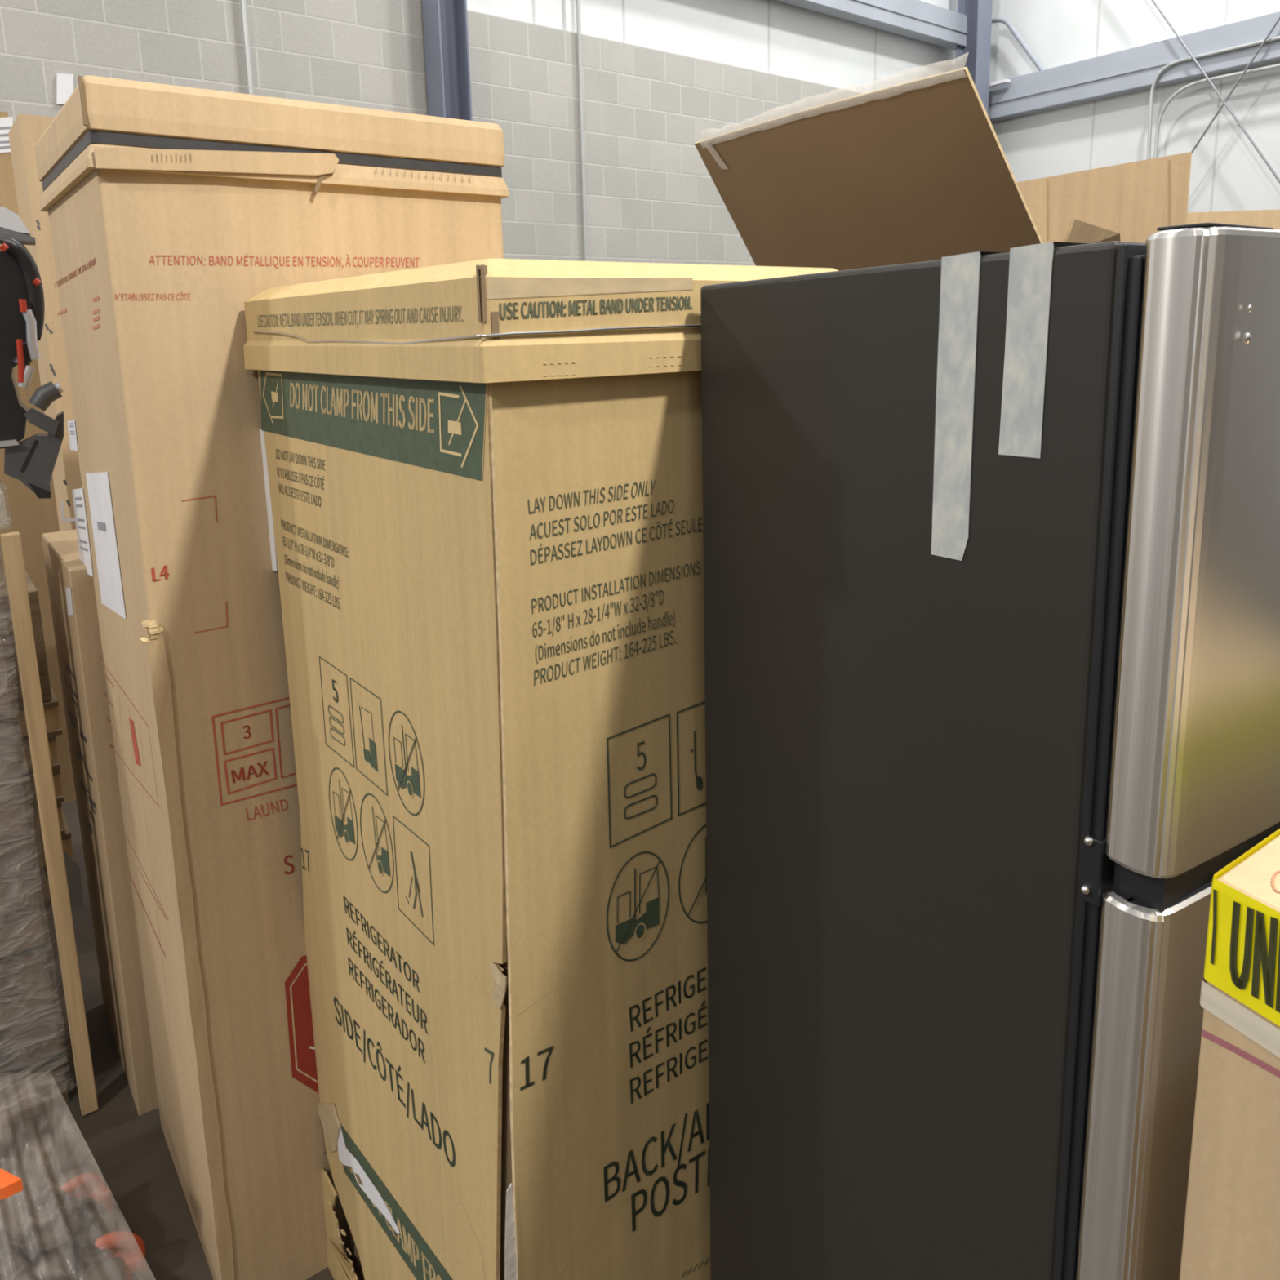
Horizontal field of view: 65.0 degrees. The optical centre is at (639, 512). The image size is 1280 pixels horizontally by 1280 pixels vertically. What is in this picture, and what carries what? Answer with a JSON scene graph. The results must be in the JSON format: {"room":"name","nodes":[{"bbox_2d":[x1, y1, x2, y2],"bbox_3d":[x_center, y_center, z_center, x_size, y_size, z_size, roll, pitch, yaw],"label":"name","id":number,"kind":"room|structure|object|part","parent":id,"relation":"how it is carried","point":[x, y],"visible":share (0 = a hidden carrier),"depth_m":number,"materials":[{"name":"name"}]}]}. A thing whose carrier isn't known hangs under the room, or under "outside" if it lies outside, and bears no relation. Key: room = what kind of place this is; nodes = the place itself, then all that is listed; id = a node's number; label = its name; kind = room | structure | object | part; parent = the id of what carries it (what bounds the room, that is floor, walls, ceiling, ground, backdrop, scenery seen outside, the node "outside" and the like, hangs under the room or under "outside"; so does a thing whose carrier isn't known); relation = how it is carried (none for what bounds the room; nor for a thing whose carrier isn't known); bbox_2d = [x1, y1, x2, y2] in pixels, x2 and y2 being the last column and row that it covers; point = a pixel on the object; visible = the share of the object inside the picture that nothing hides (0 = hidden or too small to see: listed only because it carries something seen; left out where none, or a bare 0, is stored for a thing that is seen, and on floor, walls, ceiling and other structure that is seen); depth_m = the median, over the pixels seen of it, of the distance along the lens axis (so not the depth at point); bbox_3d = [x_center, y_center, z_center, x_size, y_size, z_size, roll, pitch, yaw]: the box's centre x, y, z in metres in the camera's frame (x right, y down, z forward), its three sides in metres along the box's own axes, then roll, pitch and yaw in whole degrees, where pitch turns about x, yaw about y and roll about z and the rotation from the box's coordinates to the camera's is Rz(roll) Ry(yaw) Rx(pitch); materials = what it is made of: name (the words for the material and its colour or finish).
{"room":"warehouse","nodes":[
{"label":"warehouse","id":0,"kind":"room"},
{"bbox_2d":[0,206,63,498],"bbox_3d":[-1.473,-0.332,2.152,0.396,0.625,0.210,-7,12,-29],"label":"machine","id":1,"kind":"object","parent":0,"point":[32,460],"visible":1,"depth_m":2.16,"materials":[{"name":"black plastic"}]},
{"bbox_3d":[-1.327,-0.553,2.095,0.019,0.019,0.016,-7,12,-29],"label":"red trim","id":2,"kind":"part","parent":1,"relation":"part of","materials":[{"name":"red plastic"}]},
{"bbox_2d":[0,206,31,235],"bbox_3d":[-1.379,-0.629,2.174,0.097,0.054,0.120,-7,12,-29],"label":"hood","id":3,"kind":"object","parent":1,"relation":"attached to","point":[11,224],"depth_m":2.13,"materials":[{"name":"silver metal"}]},
{"bbox_3d":[-1.320,-0.324,2.138,0.018,0.092,0.012,-7,12,-29],"label":"red trim","id":4,"kind":"part","parent":1,"relation":"part of","materials":[{"name":"red plastic"}]},
{"bbox_3d":[-1.306,-0.439,2.126,0.013,0.027,0.013,7,13,38],"label":"red trim","id":5,"kind":"part","parent":1,"relation":"part of","materials":[{"name":"red plastic"}]},
{"bbox_3d":[-1.311,-0.349,2.145,0.051,0.168,0.020,-7,12,-29],"label":"silver rail","id":6,"kind":"part","parent":1,"relation":"part of","materials":[{"name":"white plastic"}]},
{"bbox_3d":[-1.281,-0.490,2.132,0.018,0.018,0.014,-7,12,-29],"label":"red trim","id":7,"kind":"part","parent":1,"relation":"part of","materials":[{"name":"red plastic"}]},
{"bbox_2d":[0,800,351,1279],"bbox_3d":[0.028,1.265,3.284,18.000,0.100,18.000,-1,10,0],"label":"floor","id":8,"kind":"structure","parent":0,"point":[130,1151],"depth_m":2.27,"materials":[{"name":"concrete"}]},
{"bbox_2d":[0,545,72,1129],"bbox_3d":[-1.827,0.743,2.263,0.808,1.378,0.594,-9,13,-37],"label":"load","id":9,"kind":"object","parent":8,"relation":"on","point":[33,1079],"visible":0.88,"depth_m":2.28,"materials":[{"name":"grey plastic"}]},
{"bbox_2d":[0,484,11,529],"bbox_3d":[-1.600,0.000,2.106,0.462,0.086,0.314,-9,13,-37],"label":"box","id":10,"kind":"object","parent":9,"relation":"on","point":[5,522],"visible":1,"depth_m":2.12,"materials":[{"name":"beige cardboard"}]},
{"bbox_2d":[0,111,75,804],"bbox_3d":[-2.550,-0.115,3.668,0.713,2.586,0.254,-9,13,-37],"label":"carton","id":11,"kind":"object","parent":8,"relation":"on","point":[32,517],"visible":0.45,"depth_m":3.76,"materials":[{"name":"brown cardboard"}]},
{"bbox_2d":[8,113,82,531],"bbox_3d":[-1.482,0.081,3.076,0.529,2.369,0.302,-9,13,-37],"label":"carton","id":12,"kind":"object","parent":8,"relation":"on","point":[26,131],"visible":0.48,"depth_m":2.72,"materials":[{"name":"beige cardboard"}]},
{"bbox_2d":[39,867,51,906],"bbox_3d":[-2.188,1.211,3.260,0.570,0.111,0.400,-9,13,-37],"label":"wooden pallet","id":13,"kind":"object","parent":8,"relation":"on","point":[42,873],"visible":0.08,"depth_m":3.24,"materials":[{"name":"brown wood"}]},
{"bbox_2d":[34,807,74,872],"bbox_3d":[-2.179,1.099,3.248,0.570,0.111,0.400,-9,13,-37],"label":"wooden pallet","id":14,"kind":"object","parent":13,"relation":"on","point":[66,838],"visible":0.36,"depth_m":3.26,"materials":[{"name":"brown wood"}]},
{"bbox_2d":[29,802,65,842],"bbox_3d":[-2.193,0.992,3.219,0.570,0.111,0.400,-9,13,-37],"label":"wooden pallet","id":15,"kind":"object","parent":14,"relation":"on","point":[32,806],"visible":0.22,"depth_m":3.21,"materials":[{"name":"brown wood"}]},
{"bbox_2d":[25,768,64,808],"bbox_3d":[-2.189,0.881,3.204,0.570,0.111,0.400,-9,13,-37],"label":"wooden pallet","id":16,"kind":"object","parent":15,"relation":"on","point":[56,773],"visible":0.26,"depth_m":3.21,"materials":[{"name":"brown wood"}]},
{"bbox_2d":[20,735,60,775],"bbox_3d":[-2.190,0.771,3.185,0.570,0.111,0.400,-9,13,-37],"label":"wooden pallet","id":17,"kind":"object","parent":16,"relation":"on","point":[51,740],"visible":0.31,"depth_m":3.18,"materials":[{"name":"brown wood"}]},
{"bbox_2d":[15,685,62,737],"bbox_3d":[-2.178,0.659,3.176,0.570,0.111,0.400,-9,13,-37],"label":"wooden pallet","id":18,"kind":"object","parent":17,"relation":"on","point":[51,713],"visible":0.35,"depth_m":3.18,"materials":[{"name":"brown wood"}]},
{"bbox_2d":[0,568,52,707],"bbox_3d":[-2.186,0.425,3.130,0.548,0.362,0.382,-9,13,-37],"label":"wooden pallet","id":19,"kind":"object","parent":18,"relation":"on","point":[33,593],"visible":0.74,"depth_m":3.12,"materials":[{"name":"brown wood"}]},
{"bbox_2d":[0,531,97,1115],"bbox_3d":[-1.315,0.726,2.245,0.035,1.388,0.034,-9,13,-37],"label":"wooden board","id":20,"kind":"object","parent":8,"relation":"on","point":[11,548],"visible":1,"depth_m":2.22,"materials":[{"name":"brown wood"}]},
{"bbox_2d":[0,1185,108,1279],"bbox_3d":[-1.260,1.393,1.836,0.532,0.221,0.354,-1,10,0],"label":"bag","id":21,"kind":"object","parent":8,"relation":"on","point":[46,1233],"visible":0.92,"depth_m":1.84,"materials":[{"name":"grey"}]},
{"bbox_2d":[41,528,159,1115],"bbox_3d":[-1.139,0.701,2.581,0.501,1.316,0.520,-9,13,-35],"label":"carton","id":22,"kind":"object","parent":8,"relation":"on","point":[72,593],"visible":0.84,"depth_m":2.30,"materials":[{"name":"beige cardboard"}]},
{"bbox_2d":[62,850,83,907],"bbox_3d":[-1.450,0.926,2.555,0.046,0.180,0.010,-9,13,-37],"label":"plastic sheet","id":23,"kind":"object","parent":22,"relation":"attached to","point":[73,869],"visible":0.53,"depth_m":2.56,"materials":[{"name":"grey plastic"}]},
{"bbox_2d":[35,75,509,1279],"bbox_3d":[-0.723,0.420,2.163,0.712,2.335,0.787,-9,13,-35],"label":"carton","id":24,"kind":"object","parent":8,"relation":"on","point":[170,208],"visible":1,"depth_m":1.71,"materials":[{"name":"beige cardboard"}]},
{"bbox_2d":[422,0,472,120],"bbox_3d":[-1.069,-2.395,5.612,0.182,6.300,0.170,-10,14,-39],"label":"steel column","id":25,"kind":"structure","parent":8,"relation":"on","point":[445,22],"depth_m":5.58,"materials":[{"name":"grey metal"}]},
{"bbox_2d":[243,258,838,1279],"bbox_3d":[-0.183,0.621,1.740,0.653,1.995,0.950,-9,13,-36],"label":"carton","id":26,"kind":"object","parent":8,"relation":"on","point":[483,478],"visible":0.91,"depth_m":1.27,"materials":[{"name":"cardboard"}]},
{"bbox_2d":[694,52,1191,271],"bbox_3d":[0.684,0.240,2.358,0.901,2.223,0.801,-9,13,-34],"label":"carton","id":27,"kind":"object","parent":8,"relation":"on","point":[911,165],"visible":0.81,"depth_m":2.01,"materials":[{"name":"brown cardboard"}]},
{"bbox_2d":[955,0,992,114],"bbox_3d":[2.875,-3.065,8.773,0.200,6.300,0.212,-10,14,-39],"label":"steel column","id":28,"kind":"structure","parent":8,"relation":"on","point":[979,12],"depth_m":8.56,"materials":[{"name":"grey metal"}]},
{"bbox_2d":[700,222,1279,1279],"bbox_3d":[0.484,0.634,1.261,0.567,1.855,0.610,-8,13,-33],"label":"refrigerator","id":29,"kind":"object","parent":8,"relation":"on","point":[991,540],"visible":0.97,"depth_m":0.93,"materials":[{"name":"grey paint"}]},
{"bbox_3d":[0.642,0.875,1.079,0.563,1.199,0.068,-8,13,-34],"label":"fridge door","id":30,"kind":"part","parent":29,"relation":"part of","materials":[{"name":"silver metal"}]},
{"bbox_3d":[0.623,0.010,0.919,0.563,0.504,0.068,-8,13,-34],"label":"freezer door","id":31,"kind":"part","parent":29,"relation":"part of","materials":[{"name":"silver metal"}]},
{"bbox_2d":[1179,828,1279,1279],"bbox_3d":[0.700,0.955,0.620,0.494,1.448,0.727,-6,11,-24],"label":"carton","id":32,"kind":"object","parent":8,"relation":"on","point":[1232,1228],"visible":1,"depth_m":0.62,"materials":[{"name":"beige cardboard"}]},
{"bbox_2d":[1186,209,1279,230],"bbox_3d":[1.852,0.187,2.975,0.900,2.053,0.500,0,11,8],"label":"carton","id":33,"kind":"object","parent":8,"relation":"on","point":[1259,218],"visible":0.02,"depth_m":2.58,"materials":[{"name":"beige cardboard"}]},
{"bbox_3d":[-1.162,1.307,1.699,0.670,0.436,0.745,-1,10,0],"label":"bundle","id":34,"kind":"object","parent":8,"relation":"on","visible":0},
{"bbox_2d":[0,1168,22,1199],"bbox_3d":[-1.050,1.078,1.613,0.110,0.020,0.046,4,12,25],"label":"wedge","id":35,"kind":"object","parent":34,"relation":"on","point":[11,1184],"visible":1,"depth_m":1.60,"materials":[{"name":"plastic"}]},
{"bbox_2d":[59,1172,152,1279],"bbox_3d":[-1.000,1.385,1.943,0.327,0.110,0.134,3,11,22],"label":"label","id":36,"kind":"object","parent":34,"relation":"in","point":[95,1193],"visible":0.47,"depth_m":2.01,"materials":[{"name":"red paper"}]},
{"bbox_2d":[93,1231,146,1279],"bbox_3d":[-0.916,1.420,1.774,0.125,0.101,0.328,-9,13,-35],"label":"label","id":37,"kind":"object","parent":34,"relation":"in","point":[126,1254],"visible":0.7,"depth_m":1.88,"materials":[{"name":"red paper"}]},
{"bbox_2d":[0,0,838,266],"bbox_3d":[-0.337,-1.241,6.709,9.200,3.600,0.201,-10,14,-39],"label":"wall","id":38,"kind":"structure","parent":0,"point":[651,197],"depth_m":6.05,"materials":[{"name":"grey brick"}]},
{"bbox_2d":[56,73,73,104],"bbox_3d":[-2.591,-1.908,4.524,0.082,0.136,0.010,-10,14,-39],"label":"wall sign","id":39,"kind":"object","parent":38,"relation":"attached to","point":[64,82],"visible":0.77,"depth_m":4.52,"materials":[{"name":"white paper"}]},
{"bbox_2d":[240,0,253,94],"bbox_3d":[-1.949,-2.359,4.969,0.028,5.500,0.028,-1,10,0],"label":"conduit","id":40,"kind":"object","parent":38,"relation":"attached to","point":[243,2],"visible":0.32,"depth_m":4.97,"materials":[{"name":"grey metal"}]},
{"bbox_2d":[575,0,587,261],"bbox_3d":[-0.371,-2.635,6.277,0.028,5.500,0.028,-1,10,0],"label":"conduit","id":41,"kind":"object","parent":38,"relation":"attached to","point":[577,2],"visible":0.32,"depth_m":6.31,"materials":[{"name":"grey metal"}]},
{"bbox_2d":[466,0,957,88],"bbox_3d":[-0.412,-4.388,6.136,9.200,2.800,0.120,-10,14,-39],"label":"wall","id":42,"kind":"structure","parent":0,"point":[807,45],"depth_m":7.25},
{"bbox_2d":[532,0,876,80],"bbox_3d":[0.610,-4.552,6.905,3.371,2.800,0.008,-10,14,-39],"label":"trim","id":43,"kind":"structure","parent":42,"relation":"attached to","point":[533,1],"depth_m":6.53,"materials":[{"name":"grey metal"}]},
{"bbox_2d":[776,0,967,50],"bbox_3d":[0.846,-3.812,7.085,5.135,0.251,0.149,-10,14,-39],"label":"steel beam","id":44,"kind":"structure","parent":42,"relation":"attached to","point":[917,20],"depth_m":8.08,"materials":[{"name":"grey metal"}]},
{"bbox_2d":[989,0,1279,212],"bbox_3d":[5.749,-2.550,5.363,0.120,6.400,10.000,-8,13,-33],"label":"wall","id":45,"kind":"structure","parent":0,"point":[1059,33],"depth_m":7.84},
{"bbox_2d":[987,11,1279,122],"bbox_3d":[4.322,-3.308,7.039,0.247,0.301,4.612,-8,13,-33],"label":"steel beam","id":46,"kind":"structure","parent":45,"relation":"attached to","point":[1135,69],"depth_m":7.73,"materials":[{"name":"grey metal"}]},
{"bbox_3d":[3.067,-3.703,8.670,0.060,0.024,0.260,-8,13,-33],"label":"bracket","id":47,"kind":"part","parent":46,"relation":"part of","materials":[{"name":"grey metal"}]},
{"bbox_2d":[991,17,1044,71],"bbox_3d":[3.199,-3.974,8.558,0.044,0.582,0.630,-8,13,-33],"label":"tube","id":48,"kind":"object","parent":46,"relation":"on","point":[1018,37],"visible":0.88,"depth_m":8.49,"materials":[{"name":"grey metal"}]},
{"bbox_2d":[1146,35,1279,159],"bbox_3d":[4.203,-2.249,7.343,0.026,2.157,1.094,-8,13,-33],"label":"conduit","id":49,"kind":"object","parent":46,"relation":"attached to","point":[1275,38],"visible":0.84,"depth_m":7.46,"materials":[{"name":"grey metal"}]},
{"bbox_2d":[1088,0,1228,211],"bbox_3d":[5.390,-2.619,5.778,0.008,6.400,6.016,-8,13,-33],"label":"trim","id":50,"kind":"structure","parent":45,"relation":"attached to","point":[1100,1],"depth_m":7.49,"materials":[{"name":"grey metal"}]},
{"bbox_2d":[1151,0,1279,183],"bbox_3d":[4.126,-3.059,7.218,0.016,4.857,3.418,-8,13,-33],"label":"cable","id":51,"kind":"object","parent":45,"relation":"attached to","point":[1242,128],"visible":1,"depth_m":7.20,"materials":[{"name":"silver metal"}]},
{"bbox_2d":[1153,63,1279,158],"bbox_3d":[4.233,-2.159,7.336,0.026,1.982,1.048,-8,13,-33],"label":"conduit","id":52,"kind":"object","parent":45,"relation":"attached to","point":[1274,66],"visible":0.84,"depth_m":7.37,"materials":[{"name":"grey metal"}]},
{"bbox_2d":[1191,16,1279,153],"bbox_3d":[4.151,-2.869,7.223,0.016,3.020,2.028,-8,13,-33],"label":"cable","id":53,"kind":"object","parent":45,"relation":"attached to","point":[1278,19],"visible":0.32,"depth_m":7.08,"materials":[{"name":"silver metal"}]}
]}

